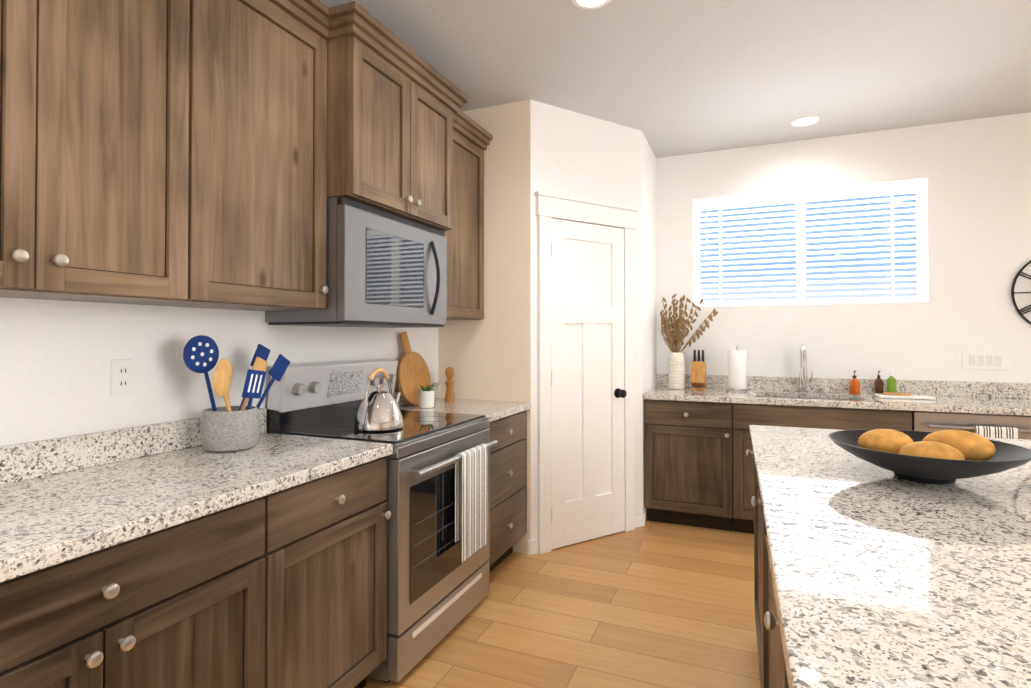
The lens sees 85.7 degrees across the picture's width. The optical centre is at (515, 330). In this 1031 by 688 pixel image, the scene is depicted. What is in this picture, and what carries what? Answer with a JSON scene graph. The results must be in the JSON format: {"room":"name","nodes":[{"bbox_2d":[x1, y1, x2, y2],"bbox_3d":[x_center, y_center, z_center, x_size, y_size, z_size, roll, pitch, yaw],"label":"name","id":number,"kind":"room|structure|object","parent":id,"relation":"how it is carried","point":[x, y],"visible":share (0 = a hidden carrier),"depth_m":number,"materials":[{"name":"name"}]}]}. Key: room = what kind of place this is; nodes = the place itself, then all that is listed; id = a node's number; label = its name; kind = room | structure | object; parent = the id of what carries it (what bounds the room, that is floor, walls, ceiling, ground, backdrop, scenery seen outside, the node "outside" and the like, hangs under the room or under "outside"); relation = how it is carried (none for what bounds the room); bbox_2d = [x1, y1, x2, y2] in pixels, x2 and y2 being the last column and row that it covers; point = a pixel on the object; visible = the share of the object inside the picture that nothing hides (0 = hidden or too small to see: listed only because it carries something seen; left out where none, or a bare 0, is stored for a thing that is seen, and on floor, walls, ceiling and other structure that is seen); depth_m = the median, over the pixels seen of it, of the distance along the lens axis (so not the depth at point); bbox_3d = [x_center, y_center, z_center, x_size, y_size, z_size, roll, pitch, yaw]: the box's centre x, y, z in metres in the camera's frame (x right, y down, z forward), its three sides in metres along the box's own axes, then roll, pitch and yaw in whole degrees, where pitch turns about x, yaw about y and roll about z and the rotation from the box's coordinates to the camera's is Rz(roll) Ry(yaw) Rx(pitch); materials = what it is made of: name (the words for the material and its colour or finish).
{"room":"kitchen","nodes":[
{"label":"kitchen","id":0,"kind":"room"},
{"bbox_2d":[0,297,437,445],"bbox_3d":[-1.506,-0.050,1.398,0.150,2.740,7.970,0,-1,23],"label":"wall","id":1,"kind":"structure","parent":0,"point":[57,357],"depth_m":1.81,"materials":[{"name":"white paint"}]},
{"bbox_2d":[0,0,219,307],"bbox_3d":[-1.264,-0.635,1.357,0.330,1.088,0.894,0,-1,23],"label":"upper cabinet","id":2,"kind":"object","parent":1,"relation":"attached to","point":[214,154],"depth_m":1.45,"materials":[{"name":"brown wood"}]},
{"bbox_2d":[110,359,133,395],"bbox_3d":[-1.258,0.150,1.780,0.008,0.114,0.070,0,-1,23],"label":"electrical outlet plate","id":3,"kind":"object","parent":1,"relation":"attached to","point":[122,376],"visible":1,"depth_m":1.78,"materials":[{"name":"white plastic"}]},
{"bbox_2d":[213,0,328,310],"bbox_3d":[-1.014,-0.628,1.949,0.330,1.088,0.643,0,-1,23],"label":"upper cabinet","id":4,"kind":"object","parent":1,"relation":"attached to","point":[272,62],"depth_m":1.94,"materials":[{"name":"brown wood"}]},
{"bbox_2d":[328,20,455,235],"bbox_3d":[-0.680,-0.842,2.590,0.450,0.645,0.790,0,-1,23],"label":"upper cabinet","id":5,"kind":"object","parent":1,"relation":"attached to","point":[392,132],"depth_m":2.36,"materials":[{"name":"brown wood"}]},
{"bbox_2d":[265,196,446,327],"bbox_3d":[-0.674,-0.268,2.580,0.462,0.497,0.786,0,-1,23],"label":"over-the-range microwave","id":6,"kind":"object","parent":5,"relation":"attached to","point":[384,269],"visible":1,"depth_m":2.35,"materials":[{"name":"silver metal"}]},
{"bbox_2d":[444,124,487,319],"bbox_3d":[-0.464,-0.613,3.255,0.330,1.088,0.607,0,-1,23],"label":"upper cabinet","id":7,"kind":"object","parent":1,"relation":"attached to","point":[465,246],"depth_m":3.29,"materials":[{"name":"brown wood"}]},
{"bbox_2d":[438,99,656,553],"bbox_3d":[0.315,-0.019,4.022,1.170,2.740,1.420,0,-1,23],"label":"wall","id":8,"kind":"structure","parent":0,"point":[534,146],"depth_m":3.46,"materials":[{"name":"white paint"}]},
{"bbox_2d":[534,191,637,553],"bbox_3d":[0.473,0.256,3.564,0.830,2.180,0.044,0,-1,-33],"label":"door frame","id":9,"kind":"structure","parent":8,"relation":"attached to","point":[549,206],"depth_m":3.40,"materials":[{"name":"white paint"}]},
{"bbox_2d":[528,512,644,554],"bbox_3d":[1.391,1.262,0.081,6.199,0.085,7.819,0,-1,23],"label":"baseboard","id":10,"kind":"structure","parent":8,"relation":"attached to","point":[533,544],"depth_m":3.34,"materials":[{"name":"white paint"}]},
{"bbox_2d":[551,219,626,549],"bbox_3d":[0.480,0.327,3.563,0.389,2.022,0.522,0,-1,23],"label":"pantry door","id":11,"kind":"structure","parent":8,"relation":"in","point":[588,393],"depth_m":3.55,"materials":[{"name":"white paint"}]},
{"bbox_2d":[363,520,759,687],"bbox_3d":[1.410,1.355,0.126,6.600,0.100,8.320,0,-1,23],"label":"floor","id":12,"kind":"structure","parent":0,"point":[651,604],"depth_m":2.56,"materials":[{"name":"brown wood"}]},
{"bbox_2d":[0,487,291,687],"bbox_3d":[-1.136,0.884,1.269,0.620,0.870,0.966,0,-1,23],"label":"base cabinet","id":13,"kind":"object","parent":12,"relation":"on","point":[286,588],"depth_m":1.28,"materials":[{"name":"brown wood"}]},
{"bbox_2d":[0,408,392,582],"bbox_3d":[-1.181,0.376,1.141,0.644,0.138,2.237,0,-1,23],"label":"countertop","id":14,"kind":"structure","parent":13,"relation":"on","point":[63,499],"depth_m":1.51,"materials":[{"name":"white stone"}]},
{"bbox_2d":[183,335,289,452],"bbox_3d":[-0.986,0.217,1.998,0.190,0.398,0.412,0,-1,23],"label":"utensil crock","id":15,"kind":"object","parent":14,"relation":"on","point":[227,428],"visible":1,"depth_m":1.89,"materials":[{"name":"grey stone"}]},
{"bbox_2d":[292,457,390,687],"bbox_3d":[-0.878,0.891,1.883,0.620,0.870,0.621,0,-1,23],"label":"base cabinet","id":16,"kind":"object","parent":12,"relation":"on","point":[339,519],"depth_m":1.82,"materials":[{"name":"brown wood"}]},
{"bbox_2d":[266,358,497,682],"bbox_3d":[-0.546,0.740,2.515,0.722,1.187,0.784,0,-1,23],"label":"range","id":17,"kind":"object","parent":12,"relation":"on","point":[438,508],"visible":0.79,"depth_m":2.33,"materials":[{"name":"silver metal"}]},
{"bbox_2d":[354,368,403,431],"bbox_3d":[-0.572,0.288,2.389,0.208,0.254,0.256,0,-1,23],"label":"kettle","id":18,"kind":"object","parent":17,"relation":"on","point":[379,410],"visible":0.98,"depth_m":2.30,"materials":[{"name":"silver metal"}]},
{"bbox_2d":[487,411,526,572],"bbox_3d":[-0.317,0.906,3.176,0.649,0.870,0.605,0,-1,23],"label":"base cabinet","id":19,"kind":"object","parent":12,"relation":"on","point":[508,491],"visible":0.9,"depth_m":3.08,"materials":[{"name":"brown wood"}]},
{"bbox_2d":[393,382,530,421],"bbox_3d":[-0.320,0.400,3.184,0.644,0.138,0.606,0,-1,23],"label":"countertop","id":20,"kind":"structure","parent":19,"relation":"on","point":[493,410],"depth_m":3.14,"materials":[{"name":"white stone"}]},
{"bbox_2d":[397,331,430,404],"bbox_3d":[-0.590,0.218,3.204,0.084,0.425,0.310,0,-1,23],"label":"paddle cutting board","id":21,"kind":"object","parent":20,"relation":"on","point":[412,371],"visible":0.92,"depth_m":3.16,"materials":[{"name":"brown wood"}]},
{"bbox_2d":[418,383,434,407],"bbox_3d":[-0.490,0.359,3.093,0.095,0.140,0.104,0,-1,23],"label":"succulent pot","id":22,"kind":"object","parent":20,"relation":"on","point":[427,397],"visible":1,"depth_m":3.05,"materials":[{"name":"white ceramic"}]},
{"bbox_2d":[444,367,454,401],"bbox_3d":[-0.401,0.328,3.386,0.064,0.210,0.064,0,-1,23],"label":"pepper mill","id":23,"kind":"object","parent":20,"relation":"on","point":[449,383],"visible":1,"depth_m":3.37,"materials":[{"name":"brown wood"}]},
{"bbox_2d":[644,399,747,532],"bbox_3d":[1.306,0.916,4.025,0.639,0.870,0.620,0,-1,23],"label":"base cabinet","id":24,"kind":"object","parent":12,"relation":"on","point":[698,467],"depth_m":3.74,"materials":[{"name":"brown wood"}]},
{"bbox_2d":[643,374,1030,415],"bbox_3d":[2.457,0.404,3.535,3.149,0.138,0.644,0,-1,23],"label":"countertop","id":25,"kind":"structure","parent":24,"relation":"on","point":[1004,398],"depth_m":3.67,"materials":[{"name":"white stone"}]},
{"bbox_2d":[660,294,717,388],"bbox_3d":[1.298,0.079,4.170,0.410,0.726,0.259,0,-1,23],"label":"vase","id":26,"kind":"object","parent":25,"relation":"on","point":[676,369],"visible":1,"depth_m":4.17,"materials":[{"name":"white ceramic"}]},
{"bbox_2d":[690,350,705,389],"bbox_3d":[1.372,0.295,4.170,0.100,0.293,0.180,0,-1,23],"label":"knife block","id":27,"kind":"object","parent":25,"relation":"on","point":[698,372],"visible":1,"depth_m":4.13,"materials":[{"name":"brown wood"}]},
{"bbox_2d":[726,344,747,391],"bbox_3d":[1.605,0.269,4.028,0.150,0.342,0.150,0,-1,23],"label":"paper towel holder","id":28,"kind":"object","parent":25,"relation":"on","point":[737,370],"visible":1,"depth_m":3.97,"materials":[{"name":"white paper"}]},
{"bbox_2d":[798,344,812,391],"bbox_3d":[2.034,0.268,3.886,0.101,0.340,0.219,0,-1,23],"label":"pull-down faucet","id":29,"kind":"object","parent":25,"relation":"on","point":[803,371],"visible":1,"depth_m":3.86,"materials":[{"name":"silver metal"}]},
{"bbox_2d":[849,371,859,393],"bbox_3d":[2.335,0.358,3.827,0.064,0.160,0.067,0,-1,23],"label":"soap dispenser","id":30,"kind":"object","parent":25,"relation":"on","point":[854,385],"visible":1,"depth_m":3.81,"materials":[{"name":"orange glass"}]},
{"bbox_2d":[874,371,882,393],"bbox_3d":[2.474,0.356,3.784,0.052,0.162,0.056,0,-1,23],"label":"soap bottle","id":31,"kind":"object","parent":25,"relation":"on","point":[878,384],"visible":0.81,"depth_m":3.77,"materials":[{"name":"black plastic"}]},
{"bbox_2d":[887,372,896,392],"bbox_3d":[2.534,0.358,3.745,0.056,0.158,0.055,0,-1,23],"label":"soap bottle","id":32,"kind":"object","parent":25,"relation":"on","point":[891,384],"visible":0.71,"depth_m":3.73,"materials":[{"name":"green plastic"}]},
{"bbox_2d":[875,392,935,399],"bbox_3d":[2.500,0.420,3.574,0.300,0.030,0.140,0,-1,23],"label":"tray","id":33,"kind":"object","parent":25,"relation":"on","point":[899,395],"visible":0.96,"depth_m":3.54,"materials":[{"name":"ceramic"}]},
{"bbox_2d":[751,468,766,548],"bbox_3d":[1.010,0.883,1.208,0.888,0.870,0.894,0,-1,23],"label":"base cabinet","id":34,"kind":"object","parent":12,"relation":"on","point":[759,534],"depth_m":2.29,"materials":[{"name":"brown wood"}]},
{"bbox_2d":[754,549,788,687],"bbox_3d":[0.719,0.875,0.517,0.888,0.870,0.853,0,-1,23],"label":"base cabinet","id":35,"kind":"object","parent":12,"relation":"on","point":[772,668],"depth_m":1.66,"materials":[{"name":"brown wood"}]},
{"bbox_2d":[749,425,1030,687],"bbox_3d":[1.145,0.426,1.171,1.208,0.038,2.417,0,-1,23],"label":"countertop","id":36,"kind":"structure","parent":35,"relation":"on","point":[883,578],"depth_m":0.94,"materials":[{"name":"white stone"}]},
{"bbox_2d":[828,429,1030,483],"bbox_3d":[1.135,0.344,1.545,0.464,0.134,0.464,0,-1,23],"label":"fruit bowl","id":37,"kind":"object","parent":36,"relation":"on","point":[945,457],"visible":1,"depth_m":1.48,"materials":[{"name":"ceramic"}]},
{"bbox_2d":[912,411,1030,439],"bbox_3d":[2.721,0.910,3.396,0.600,0.868,0.678,0,-1,23],"label":"dishwasher","id":38,"kind":"object","parent":12,"relation":"on","point":[1002,426],"visible":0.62,"depth_m":3.14,"materials":[{"name":"silver metal"}]},
{"bbox_2d":[320,0,1030,157],"bbox_3d":[1.410,-1.485,0.159,6.600,0.100,8.320,0,-1,23],"label":"ceiling","id":39,"kind":"structure","parent":0,"point":[667,78],"depth_m":2.89,"materials":[{"name":"white paint"}]},
{"bbox_2d":[572,0,610,8],"bbox_3d":[0.323,-1.405,2.342,0.176,0.008,0.176,0,-1,23],"label":"recessed light","id":40,"kind":"object","parent":39,"relation":"in","point":[589,4],"visible":1,"depth_m":2.39,"materials":[{"name":"white paint"}]},
{"bbox_2d":[790,116,819,126],"bbox_3d":[1.924,-1.389,3.697,0.176,0.008,0.176,0,-1,23],"label":"recessed light","id":41,"kind":"object","parent":39,"relation":"in","point":[803,121],"visible":1,"depth_m":3.69,"materials":[{"name":"white paint"}]},
{"bbox_2d":[656,112,1030,382],"bbox_3d":[2.938,-0.022,3.769,6.200,2.740,0.150,0,-1,23],"label":"wall","id":42,"kind":"structure","parent":0,"point":[975,174],"depth_m":3.82,"materials":[{"name":"white paint"}]},
{"bbox_2d":[694,188,924,305],"bbox_3d":[2.131,-0.608,4.154,1.518,0.838,0.050,0,-1,23],"label":"window","id":43,"kind":"structure","parent":42,"relation":"in","point":[805,261],"depth_m":4.12,"materials":[{"name":"white plastic"}]},
{"bbox_2d":[694,179,925,305],"bbox_3d":[2.103,-0.609,4.086,1.508,0.834,0.072,0,-1,23],"label":"window blinds","id":44,"kind":"object","parent":43,"relation":"attached to","point":[800,195],"visible":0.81,"depth_m":4.06,"materials":[{"name":"white plastic"}]},
{"bbox_2d":[962,351,1007,369],"bbox_3d":[3.061,0.196,3.628,0.236,0.116,0.008,0,-1,23],"label":"switch plate","id":45,"kind":"object","parent":42,"relation":"attached to","point":[983,360],"visible":1,"depth_m":3.62,"materials":[{"name":"white plastic"}]},
{"bbox_2d":[1011,260,1030,324],"bbox_3d":[3.429,-0.240,3.468,0.524,0.524,0.020,0,-1,23],"label":"wall clock","id":46,"kind":"object","parent":42,"relation":"attached to","point":[1013,293],"visible":1,"depth_m":3.55,"materials":[{"name":"metal"}]}
]}

